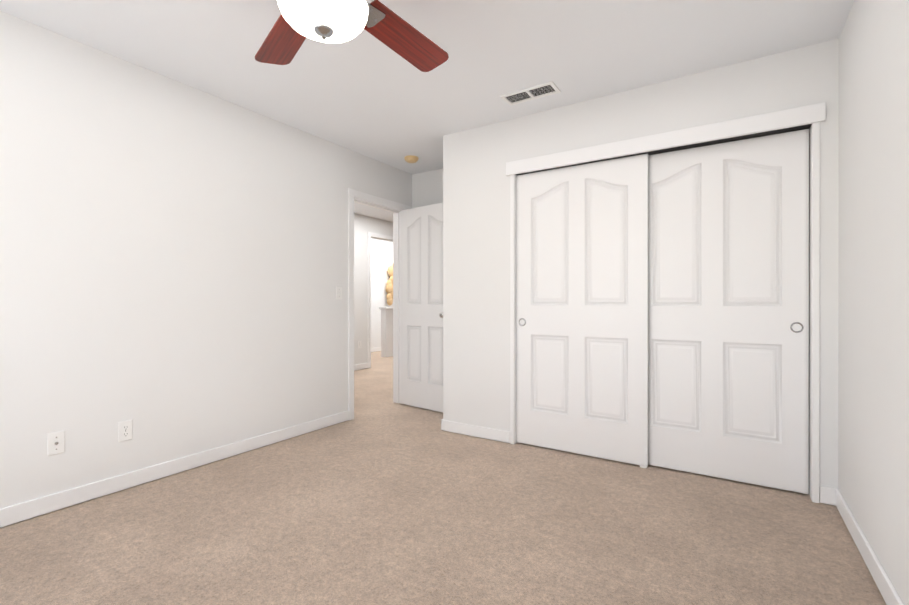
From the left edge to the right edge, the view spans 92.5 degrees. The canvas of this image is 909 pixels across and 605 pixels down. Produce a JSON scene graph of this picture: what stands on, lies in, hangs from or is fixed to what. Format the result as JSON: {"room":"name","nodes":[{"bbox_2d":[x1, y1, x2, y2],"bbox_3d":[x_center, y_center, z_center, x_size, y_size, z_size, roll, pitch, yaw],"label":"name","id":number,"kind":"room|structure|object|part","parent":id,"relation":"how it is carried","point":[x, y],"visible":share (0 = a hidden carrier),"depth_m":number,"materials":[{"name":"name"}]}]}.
{"room":"empty bedroom","nodes":[
{"label":"empty bedroom","id":0,"kind":"room"},
{"bbox_2d":[0,11,411,527],"bbox_3d":[-1.762,-0.157,2.760,0.120,2.440,4.915,0,0,32],"label":"wall","id":1,"kind":"structure","parent":0,"point":[173,264],"depth_m":2.59,"materials":[{"name":"paint"}]},
{"bbox_2d":[47,430,64,455],"bbox_3d":[-2.027,0.718,2.218,0.017,0.115,0.070,0,0,32],"label":"outlet","id":2,"kind":"object","parent":1,"relation":"attached to","point":[55,443],"visible":1,"depth_m":2.22,"materials":[{"name":"white plastic"}]},
{"bbox_2d":[118,419,132,441],"bbox_3d":[-1.869,0.729,2.474,0.008,0.115,0.070,0,0,32],"label":"duplex electrical outlet","id":3,"kind":"object","parent":1,"relation":"attached to","point":[125,430],"visible":1,"depth_m":2.47,"materials":[{"name":"white plastic"}]},
{"bbox_2d":[0,411,348,526],"bbox_3d":[-1.959,1.014,2.332,0.017,0.086,3.746,0,0,32],"label":"baseboard","id":4,"kind":"structure","parent":1,"relation":"attached to","point":[15,513],"depth_m":2.56,"materials":[{"name":"white paint"}]},
{"bbox_2d":[348,188,411,419],"bbox_3d":[-0.763,0.016,4.330,0.148,2.088,0.919,0,0,32],"label":"door frame","id":5,"kind":"structure","parent":1,"relation":"attached to","point":[373,201],"depth_m":4.33,"materials":[{"name":"white paint"}]},
{"bbox_2d":[401,203,442,412],"bbox_3d":[-0.305,0.048,4.290,0.691,2.000,0.188,0,0,32],"label":"entry door","id":6,"kind":"structure","parent":1,"relation":"in","point":[422,307],"depth_m":4.31,"materials":[{"name":"paint"}]},
{"bbox_2d":[354,213,392,370],"bbox_3d":[-1.549,-0.164,6.847,0.120,2.440,7.400,0,0,32],"label":"wall","id":7,"kind":"structure","parent":0,"point":[381,254],"depth_m":7.04,"materials":[{"name":"paint"}]},
{"bbox_2d":[354,363,367,369],"bbox_3d":[-1.477,1.007,6.838,0.013,0.086,0.342,0,0,32],"label":"baseboard","id":8,"kind":"structure","parent":7,"relation":"attached to","point":[365,365],"depth_m":6.83,"materials":[{"name":"white paint"}]},
{"bbox_2d":[368,232,392,367],"bbox_3d":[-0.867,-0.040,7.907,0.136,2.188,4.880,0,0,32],"label":"door frame","id":9,"kind":"structure","parent":7,"relation":"attached to","point":[370,234],"depth_m":7.00,"materials":[{"name":"white paint"}]},
{"bbox_2d":[379,307,392,356],"bbox_3d":[-0.757,0.570,9.350,0.190,0.965,2.330,0,0,32],"label":"wall","id":10,"kind":"structure","parent":0,"point":[386,331],"depth_m":8.41,"materials":[{"name":"white paint"}]},
{"bbox_2d":[386,263,392,305],"bbox_3d":[-1.383,-0.408,9.676,0.104,0.954,0.418,0,0,32],"label":"decor","id":11,"kind":"object","parent":10,"relation":"on","point":[389,289],"visible":0.69,"depth_m":9.58,"materials":[{"name":"beige"}]},
{"bbox_2d":[0,0,853,221],"bbox_3d":[-0.474,-1.431,4.964,7.314,0.100,10.020,0,0,32],"label":"ceiling","id":12,"kind":"structure","parent":0,"point":[364,92],"depth_m":2.40,"materials":[{"name":"paint"}]},
{"bbox_2d":[255,0,448,71],"bbox_3d":[-0.419,-1.137,1.518,1.273,0.476,1.227,0,0,32],"label":"ceiling fan","id":13,"kind":"object","parent":12,"relation":"hanging from","point":[384,24],"depth_m":1.70,"materials":[{"name":"brown wood"}]},
{"bbox_3d":[-0.446,-0.971,1.485,0.298,0.085,0.298,0,0,32],"label":"ceiling fan shade","id":14,"kind":"part","parent":13,"relation":"part of","materials":[{"name":"white glass"}]},
{"bbox_2d":[404,155,418,162],"bbox_3d":[-0.410,-1.358,4.147,0.136,0.043,0.136,0,0,32],"label":"smoke detector","id":15,"kind":"object","parent":12,"relation":"attached to","point":[411,159],"visible":1,"depth_m":4.11,"materials":[{"name":"brown plastic"}]},
{"bbox_2d":[500,81,560,105],"bbox_3d":[0.498,-1.371,2.863,0.360,0.010,0.155,0,0,32],"label":"ceiling vent","id":16,"kind":"object","parent":12,"relation":"in","point":[532,93],"visible":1,"depth_m":2.86,"materials":[{"name":"white metal"}]},
{"bbox_2d":[412,169,442,207],"bbox_3d":[1.001,-0.159,3.843,3.379,2.440,0.120,0,0,32],"label":"wall","id":17,"kind":"structure","parent":0,"point":[427,188],"depth_m":4.59,"materials":[{"name":"paint"}]},
{"bbox_2d":[0,351,885,604],"bbox_3d":[-0.474,1.109,4.968,7.314,0.100,10.020,0,0,32],"label":"floor","id":18,"kind":"structure","parent":0,"point":[381,498],"depth_m":2.00,"materials":[{"name":"carpet"}]},
{"bbox_2d":[371,347,380,351],"bbox_3d":[-2.759,1.006,7.622,0.017,0.086,7.404,0,0,32],"label":"baseboard","id":19,"kind":"structure","parent":18,"relation":"on","point":[376,348],"depth_m":9.32,"materials":[{"name":"white paint"}]},
{"bbox_2d":[443,38,838,505],"bbox_3d":[0.986,-0.158,2.987,2.484,2.440,0.120,0,0,32],"label":"wall","id":20,"kind":"structure","parent":0,"point":[476,285],"depth_m":3.07,"materials":[{"name":"paint"}]},
{"bbox_2d":[441,419,443,429],"bbox_3d":[0.084,1.012,3.897,0.021,0.086,0.718,0,0,32],"label":"baseboard","id":21,"kind":"structure","parent":20,"relation":"attached to","point":[442,421],"depth_m":3.59,"materials":[{"name":"white paint"}]},
{"bbox_2d":[444,420,509,442],"bbox_3d":[0.172,1.013,3.429,0.586,0.086,0.013,0,0,32],"label":"baseboard","id":22,"kind":"structure","parent":20,"relation":"attached to","point":[456,427],"depth_m":3.42,"materials":[{"name":"white paint"}]},
{"bbox_2d":[516,154,647,466],"bbox_3d":[0.858,0.047,3.044,0.914,2.007,0.038,0,0,32],"label":"sliding closet door","id":23,"kind":"structure","parent":20,"relation":"in","point":[581,309],"depth_m":3.00,"materials":[{"name":"paint"}]},
{"bbox_2d":[506,102,825,502],"bbox_3d":[1.202,0.007,2.834,1.844,2.112,0.146,0,0,32],"label":"trim","id":24,"kind":"structure","parent":20,"relation":"attached to","point":[811,117],"depth_m":2.49,"materials":[{"name":"white paint"}]},
{"bbox_2d":[648,129,808,493],"bbox_3d":[1.564,0.047,2.643,0.914,2.007,0.038,0,0,32],"label":"sliding closet door","id":25,"kind":"structure","parent":20,"relation":"in","point":[728,310],"depth_m":2.58,"materials":[{"name":"paint"}]},
{"bbox_2d":[838,0,908,604],"bbox_3d":[1.189,-0.154,0.881,0.120,2.440,4.915,0,0,32],"label":"wall","id":26,"kind":"structure","parent":0,"point":[873,410],"depth_m":1.68,"materials":[{"name":"paint"}]},
{"bbox_2d":[824,487,903,604],"bbox_3d":[0.932,1.017,0.614,0.030,0.086,3.953,0,0,32],"label":"baseboard","id":27,"kind":"structure","parent":26,"relation":"attached to","point":[832,496],"depth_m":1.77,"materials":[{"name":"white paint"}]}
]}

